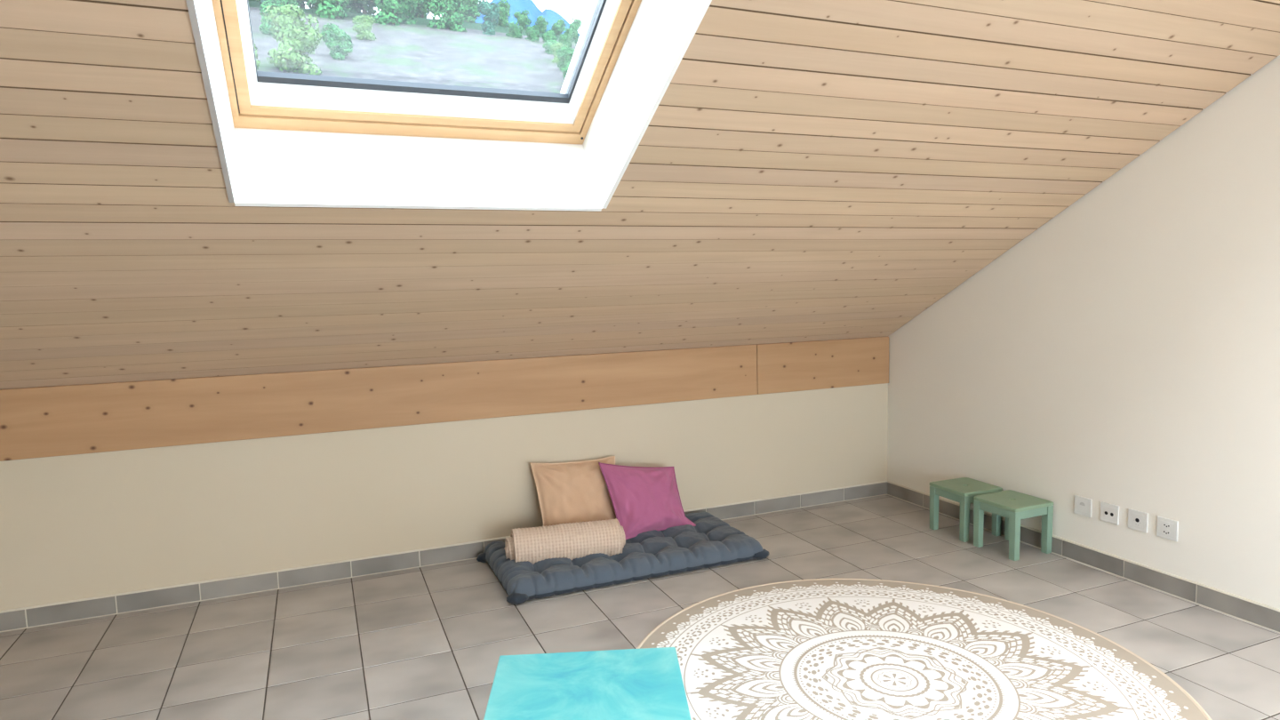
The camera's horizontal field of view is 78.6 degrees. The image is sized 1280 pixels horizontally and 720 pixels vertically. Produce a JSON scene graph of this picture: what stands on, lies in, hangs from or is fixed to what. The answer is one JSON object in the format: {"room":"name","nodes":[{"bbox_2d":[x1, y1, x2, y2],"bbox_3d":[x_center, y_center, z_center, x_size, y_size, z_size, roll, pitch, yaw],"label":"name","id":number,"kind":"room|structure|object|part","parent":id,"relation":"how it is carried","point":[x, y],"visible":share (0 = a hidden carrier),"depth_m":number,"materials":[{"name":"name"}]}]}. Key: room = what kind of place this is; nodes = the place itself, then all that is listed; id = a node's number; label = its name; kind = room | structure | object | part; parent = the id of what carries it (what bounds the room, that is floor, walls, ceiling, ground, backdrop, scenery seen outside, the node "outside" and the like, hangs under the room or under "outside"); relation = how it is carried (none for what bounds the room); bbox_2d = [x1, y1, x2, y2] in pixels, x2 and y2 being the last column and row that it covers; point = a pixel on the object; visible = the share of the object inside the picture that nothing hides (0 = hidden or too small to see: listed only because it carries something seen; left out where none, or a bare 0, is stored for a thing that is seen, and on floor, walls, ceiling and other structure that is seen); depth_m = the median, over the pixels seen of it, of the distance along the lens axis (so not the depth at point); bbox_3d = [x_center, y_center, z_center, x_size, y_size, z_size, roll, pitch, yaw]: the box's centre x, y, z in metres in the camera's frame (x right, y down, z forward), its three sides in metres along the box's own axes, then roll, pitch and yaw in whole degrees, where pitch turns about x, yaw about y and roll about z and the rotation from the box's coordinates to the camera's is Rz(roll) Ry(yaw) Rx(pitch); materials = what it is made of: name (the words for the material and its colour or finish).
{"room":"attic room","nodes":[
{"label":"attic room","id":0,"kind":"room"},
{"bbox_2d":[0,383,887,610],"bbox_3d":[-1.464,0.725,3.514,6.320,0.824,0.120,-4,6,-22],"label":"wall","id":1,"kind":"structure","parent":0,"point":[76,526],"depth_m":3.53,"materials":[{"name":"beige paint"}]},
{"bbox_2d":[0,344,757,461],"bbox_3d":[-1.834,0.204,3.305,5.298,0.275,0.136,-4,6,-22],"label":"wooden beam","id":2,"kind":"structure","parent":1,"relation":"attached to","point":[71,420],"depth_m":3.45,"materials":[{"name":"brown wood"}]},
{"bbox_2d":[0,480,887,631],"bbox_3d":[-1.378,0.946,3.497,6.200,0.083,0.012,-4,6,-22],"label":"baseboard","id":3,"kind":"structure","parent":1,"relation":"attached to","point":[34,616],"depth_m":3.44,"materials":[{"name":"grey tile"}]},
{"bbox_2d":[756,336,888,394],"bbox_3d":[1.026,0.021,4.485,0.894,0.275,0.136,-4,6,-22],"label":"wooden beam","id":4,"kind":"structure","parent":1,"relation":"attached to","point":[817,364],"depth_m":4.41,"materials":[{"name":"brown wood"}]},
{"bbox_2d":[0,0,1279,389],"bbox_3d":[-0.619,-1.013,1.355,6.200,2.473,4.375,-4,6,-22],"label":"ceiling","id":5,"kind":"structure","parent":0,"point":[804,170],"depth_m":2.63,"materials":[{"name":"brown wood"}]},
{"bbox_2d":[185,0,711,211],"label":"window","id":6,"kind":"structure","parent":5,"relation":"attached to","point":[284,140],"depth_m":2.45,"materials":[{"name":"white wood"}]},
{"bbox_3d":[-0.496,-1.071,2.002,1.181,0.075,1.508,-4,-22,-22],"label":"frame","id":7,"kind":"part","parent":6,"relation":"part of","materials":[{"name":"beige wood"}]},
{"bbox_3d":[-0.498,-1.075,2.001,1.074,0.069,1.337,-4,-22,-22],"label":"sash","id":8,"kind":"part","parent":6,"relation":"part of","materials":[{"name":"beige wood"}]},
{"bbox_2d":[0,494,1279,719],"bbox_3d":[-0.146,1.317,0.571,6.200,0.150,6.400,-4,6,-22],"label":"floor","id":9,"kind":"structure","parent":0,"point":[425,643],"depth_m":2.94,"materials":[{"name":"grey tile"}]},
{"bbox_2d":[483,647,691,719],"bbox_3d":[-0.124,0.961,1.900,0.477,0.300,0.477,-2,6,-3],"label":"table","id":10,"kind":"object","parent":9,"relation":"on","point":[645,684],"visible":1,"depth_m":1.93,"materials":[{"name":"teal paint"}]},
{"bbox_2d":[476,511,769,604],"bbox_3d":[-0.087,0.893,3.672,1.264,0.096,0.638,-4,6,-22],"label":"floor cushion","id":11,"kind":"object","parent":9,"relation":"on","point":[712,542],"visible":0.77,"depth_m":3.48,"materials":[{"name":"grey fabric"}]},
{"bbox_2d":[504,518,625,564],"bbox_3d":[-0.339,0.828,3.559,0.552,0.167,0.197,-3,6,-14],"label":"bolster pillow","id":12,"kind":"object","parent":11,"relation":"on","point":[572,540],"visible":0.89,"depth_m":3.48,"materials":[{"name":"beige fabric"}]},
{"bbox_2d":[529,456,615,526],"bbox_3d":[-0.296,0.674,3.811,0.442,0.375,0.190,-4,6,-22],"label":"pillow","id":13,"kind":"object","parent":11,"relation":"on","point":[577,492],"visible":0.76,"depth_m":3.77,"materials":[{"name":"fabric"}]},
{"bbox_2d":[598,462,695,539],"bbox_3d":[0.046,0.668,3.860,0.473,0.356,0.190,-4,6,-22],"label":"pillow","id":14,"kind":"object","parent":11,"relation":"on","point":[644,499],"visible":0.98,"depth_m":3.81,"materials":[{"name":"fabric"}]},
{"bbox_2d":[635,578,1212,719],"bbox_3d":[0.817,1.025,2.503,1.732,0.010,1.732,-4,6,-22],"label":"round rug","id":15,"kind":"object","parent":9,"relation":"on","point":[813,649],"visible":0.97,"depth_m":2.63,"materials":[{"name":"fabric"}]},
{"bbox_2d":[929,477,1002,542],"bbox_3d":[1.640,0.749,3.942,0.246,0.243,0.246,-4,6,-21],"label":"step stool","id":16,"kind":"object","parent":9,"relation":"on","point":[963,490],"visible":0.97,"depth_m":3.88,"materials":[{"name":"green paint"}]},
{"bbox_3d":[1.507,0.756,4.002,0.034,0.225,0.034,-4,6,-21],"label":"leg","id":17,"kind":"part","parent":16,"relation":"part of","materials":[{"name":"green paint"}]},
{"bbox_3d":[1.582,0.772,3.811,0.034,0.225,0.034,-4,6,-21],"label":"leg","id":18,"kind":"part","parent":16,"relation":"part of","materials":[{"name":"green paint"}]},
{"bbox_3d":[1.637,0.637,3.932,0.246,0.018,0.246,-4,6,-21],"label":"seat","id":19,"kind":"part","parent":16,"relation":"part of","materials":[{"name":"green paint"}]},
{"bbox_3d":[1.774,0.761,3.885,0.034,0.225,0.034,-4,6,-21],"label":"leg","id":20,"kind":"part","parent":16,"relation":"part of","materials":[{"name":"green paint"}]},
{"bbox_2d":[973,489,1053,560],"bbox_3d":[1.751,0.772,3.677,0.246,0.243,0.246,-4,6,-23],"label":"step stool","id":21,"kind":"object","parent":9,"relation":"on","point":[1014,506],"visible":1,"depth_m":3.61,"materials":[{"name":"green paint"}]},
{"bbox_3d":[1.616,0.779,3.731,0.034,0.225,0.034,-4,6,-23],"label":"leg","id":22,"kind":"part","parent":21,"relation":"part of","materials":[{"name":"green paint"}]},
{"bbox_3d":[1.805,0.767,3.812,0.034,0.225,0.034,-4,6,-23],"label":"leg","id":23,"kind":"part","parent":21,"relation":"part of","materials":[{"name":"green paint"}]},
{"bbox_3d":[1.749,0.660,3.666,0.246,0.018,0.246,-4,6,-23],"label":"seat","id":24,"kind":"part","parent":21,"relation":"part of","materials":[{"name":"green paint"}]},
{"bbox_3d":[1.698,0.796,3.543,0.034,0.225,0.034,-4,6,-23],"label":"leg","id":25,"kind":"part","parent":21,"relation":"part of","materials":[{"name":"green paint"}]},
{"bbox_3d":[1.887,0.783,3.624,0.034,0.225,0.034,-4,6,-23],"label":"leg","id":26,"kind":"part","parent":21,"relation":"part of","materials":[{"name":"green paint"}]},
{"bbox_2d":[887,55,1279,608],"bbox_3d":[2.707,-0.512,1.670,0.120,3.440,6.520,-4,6,-22],"label":"wall","id":27,"kind":"structure","parent":0,"point":[1124,352],"depth_m":3.18,"materials":[{"name":"white paint"}]},
{"bbox_2d":[1073,495,1092,517],"bbox_3d":[1.968,0.650,3.473,0.009,0.082,0.082,-4,6,-22],"label":"wall socket","id":28,"kind":"object","parent":27,"relation":"attached to","point":[1083,506],"visible":1,"depth_m":3.47,"materials":[{"name":"white plastic"}]},
{"bbox_2d":[887,480,1279,632],"bbox_3d":[2.708,1.019,1.733,0.012,0.083,6.390,-4,6,-22],"label":"baseboard","id":29,"kind":"structure","parent":27,"relation":"attached to","point":[1247,610],"depth_m":3.26,"materials":[{"name":"grey tile"}]},
{"bbox_2d":[1100,501,1119,525],"bbox_3d":[2.017,0.658,3.357,0.009,0.082,0.082,-4,6,-22],"label":"wall socket","id":30,"kind":"object","parent":27,"relation":"attached to","point":[1109,513],"visible":1,"depth_m":3.35,"materials":[{"name":"white plastic"}]},
{"bbox_2d":[1128,508,1148,532],"bbox_3d":[2.065,0.666,3.241,0.009,0.082,0.082,-4,6,-22],"label":"wall socket","id":31,"kind":"object","parent":27,"relation":"attached to","point":[1137,520],"visible":1,"depth_m":3.24,"materials":[{"name":"white plastic"}]},
{"bbox_2d":[1156,516,1178,541],"bbox_3d":[2.111,0.675,3.129,0.009,0.082,0.082,-4,6,-22],"label":"wall socket","id":32,"kind":"object","parent":27,"relation":"attached to","point":[1166,528],"visible":1,"depth_m":3.12,"materials":[{"name":"white plastic"}]},
{"label":"outside","id":33,"kind":"structure","parent":0,"visible":0},
{"bbox_2d":[474,0,580,36],"bbox_3d":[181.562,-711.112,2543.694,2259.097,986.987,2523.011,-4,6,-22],"label":"mountain","id":34,"kind":"structure","parent":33,"point":[551,16],"depth_m":2419.86},
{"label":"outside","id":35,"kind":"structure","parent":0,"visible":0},
{"bbox_2d":[248,0,579,93],"bbox_3d":[-11.584,-22.336,85.290,220.000,35.999,150.000,-4,6,-22],"label":"hillside","id":36,"kind":"structure","parent":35,"point":[418,52],"depth_m":65.44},
{"bbox_2d":[254,44,260,70],"bbox_3d":[-23.895,-17.035,45.850,3.095,4.207,2.809,-6,7,-38],"label":"tree","id":37,"kind":"object","parent":36,"relation":"on","point":[258,62],"visible":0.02,"depth_m":46.32,"materials":[{"name":"green plant"}]},
{"bbox_2d":[258,0,297,35],"bbox_3d":[-29.864,-28.437,64.567,3.169,4.446,3.152,-4,6,-26],"label":"tree","id":38,"kind":"object","parent":36,"relation":"on","point":[276,3],"visible":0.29,"depth_m":63.53,"materials":[{"name":"green plant"}]},
{"bbox_2d":[263,4,322,75],"bbox_3d":[-23.580,-21.585,53.297,3.714,5.048,3.371,-6,7,-37],"label":"tree","id":39,"kind":"object","parent":36,"relation":"on","point":[294,38],"visible":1,"depth_m":52.66,"materials":[{"name":"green plant"}]},
{"bbox_2d":[296,0,319,8],"bbox_3d":[-35.348,-39.906,81.503,5.932,7.743,6.287,-4,6,-28],"label":"tree","id":40,"kind":"object","parent":36,"relation":"on","point":[311,4],"visible":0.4,"depth_m":80.65,"materials":[{"name":"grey plant"}]},
{"bbox_2d":[314,0,354,19],"bbox_3d":[-29.455,-36.695,75.588,6.247,8.768,6.250,0,6,14],"label":"tree","id":41,"kind":"object","parent":36,"relation":"on","point":[331,9],"visible":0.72,"depth_m":74.53,"materials":[{"name":"green plant"}]},
{"bbox_2d":[320,23,352,60],"bbox_3d":[-23.051,-24.205,59.937,2.323,2.991,2.470,2,7,32],"label":"tree","id":42,"kind":"object","parent":36,"relation":"on","point":[340,43],"visible":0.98,"depth_m":59.22,"materials":[{"name":"green plant"}]},
{"bbox_2d":[345,0,379,14],"bbox_3d":[-29.659,-40.256,83.788,5.950,7.766,6.306,-1,6,1],"label":"tree","id":43,"kind":"object","parent":36,"relation":"on","point":[364,6],"visible":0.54,"depth_m":83.96,"materials":[{"name":"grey plant"}]},
{"bbox_2d":[352,14,376,40],"bbox_3d":[-23.902,-28.584,67.865,2.000,2.718,1.815,-2,6,-4],"label":"tree","id":44,"kind":"object","parent":36,"relation":"on","point":[364,25],"visible":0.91,"depth_m":67.40,"materials":[{"name":"green plant"}]},
{"bbox_2d":[372,0,422,25],"bbox_3d":[-24.216,-36.593,77.121,6.033,8.467,6.035,4,8,44],"label":"tree","id":45,"kind":"object","parent":36,"relation":"on","point":[396,10],"visible":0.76,"depth_m":76.73,"materials":[{"name":"green plant"}]},
{"bbox_2d":[407,0,435,18],"bbox_3d":[-23.900,-39.748,85.552,4.721,6.161,5.003,-6,7,-39],"label":"tree","id":46,"kind":"object","parent":36,"relation":"on","point":[421,8],"visible":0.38,"depth_m":85.28,"materials":[{"name":"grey plant"}]},
{"bbox_2d":[426,0,470,31],"bbox_3d":[-19.034,-35.334,78.898,4.211,5.908,4.210,1,6,19],"label":"tree","id":47,"kind":"object","parent":36,"relation":"on","point":[452,18],"visible":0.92,"depth_m":78.09,"materials":[{"name":"green plant"}]},
{"bbox_2d":[461,0,481,23],"bbox_3d":[-18.919,-38.873,86.521,3.114,4.064,3.300,2,7,32],"label":"tree","id":48,"kind":"object","parent":36,"relation":"on","point":[470,15],"visible":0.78,"depth_m":85.56,"materials":[{"name":"green plant"}]},
{"bbox_2d":[476,0,500,35],"bbox_3d":[-15.411,-34.553,79.789,2.079,4.668,2.431,1,6,22],"label":"tree","id":49,"kind":"object","parent":36,"relation":"on","point":[491,19],"visible":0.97,"depth_m":79.30,"materials":[{"name":"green plant"}]},
{"bbox_2d":[493,0,511,26],"bbox_3d":[-15.587,-38.367,87.189,2.457,3.448,2.458,-2,6,-4],"label":"tree","id":50,"kind":"object","parent":36,"relation":"on","point":[504,10],"visible":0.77,"depth_m":86.56,"materials":[{"name":"green plant"}]},
{"bbox_2d":[505,20,523,38],"bbox_3d":[-12.868,-33.594,80.381,1.687,2.172,1.794,-4,6,-28],"label":"tree","id":51,"kind":"object","parent":36,"relation":"on","point":[516,32],"visible":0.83,"depth_m":79.88,"materials":[{"name":"green plant"}]},
{"bbox_2d":[512,9,532,29],"bbox_3d":[-13.208,-38.028,87.860,1.904,2.672,1.904,4,8,43],"label":"tree","id":52,"kind":"object","parent":36,"relation":"on","point":[523,20],"visible":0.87,"depth_m":87.59,"materials":[{"name":"green plant"}]},
{"bbox_2d":[524,25,540,42],"bbox_3d":[-11.044,-33.117,80.229,1.552,1.999,1.651,-3,6,-15],"label":"tree","id":53,"kind":"object","parent":36,"relation":"on","point":[532,35],"visible":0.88,"depth_m":79.75,"materials":[{"name":"green plant"}]},
{"bbox_2d":[532,15,549,33],"bbox_3d":[-11.184,-37.559,87.972,1.725,2.124,1.627,2,7,35],"label":"tree","id":54,"kind":"object","parent":36,"relation":"on","point":[541,26],"visible":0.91,"depth_m":87.60,"materials":[{"name":"green plant"}]},
{"bbox_2d":[542,29,557,42],"bbox_3d":[-9.364,-33.199,80.843,1.603,2.064,1.704,-2,6,-9],"label":"tree","id":55,"kind":"object","parent":36,"relation":"on","point":[549,34],"visible":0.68,"depth_m":80.48,"materials":[{"name":"green plant"}]},
{"bbox_2d":[542,38,558,54],"bbox_3d":[-8.270,-29.613,74.612,1.877,2.273,1.765,3,7,39],"label":"tree","id":56,"kind":"object","parent":36,"relation":"on","point":[552,42],"visible":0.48,"depth_m":74.22,"materials":[{"name":"green plant"}]},
{"bbox_2d":[550,42,566,63],"bbox_3d":[-7.290,-27.612,71.160,1.810,2.459,1.642,-2,6,-5],"label":"tree","id":57,"kind":"object","parent":36,"relation":"on","point":[558,45],"visible":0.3,"depth_m":70.77,"materials":[{"name":"green plant"}]},
{"bbox_2d":[551,18,566,34],"bbox_3d":[-9.324,-37.598,88.589,1.655,2.160,1.754,3,7,37],"label":"tree","id":58,"kind":"object","parent":36,"relation":"on","point":[556,27],"visible":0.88,"depth_m":88.31,"materials":[{"name":"green plant"}]},
{"bbox_2d":[555,45,575,71],"bbox_3d":[-6.267,-25.694,67.894,1.996,2.816,2.007,-1,6,0],"label":"tree","id":59,"kind":"object","parent":36,"relation":"on","point":[565,54],"visible":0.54,"depth_m":67.24,"materials":[{"name":"green plant"}]},
{"bbox_2d":[560,62,570,79],"bbox_3d":[-5.507,-23.490,64.543,1.877,2.273,1.765,0,6,16],"label":"tree","id":60,"kind":"object","parent":36,"relation":"on","point":[566,66],"visible":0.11,"depth_m":64.28,"materials":[{"name":"green plant"}]},
{"bbox_2d":[558,26,575,47],"bbox_3d":[-7.634,-32.953,80.690,1.839,2.580,1.829,-4,6,-27],"label":"tree","id":61,"kind":"object","parent":36,"relation":"on","point":[565,38],"visible":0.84,"depth_m":80.16,"materials":[{"name":"green plant"}]},
{"bbox_2d":[568,16,582,39],"bbox_3d":[-7.482,-37.325,88.462,1.875,2.631,1.875,3,7,39],"label":"tree","id":62,"kind":"object","parent":36,"relation":"on","point":[575,24],"visible":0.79,"depth_m":87.97,"materials":[{"name":"green plant"}]}
]}

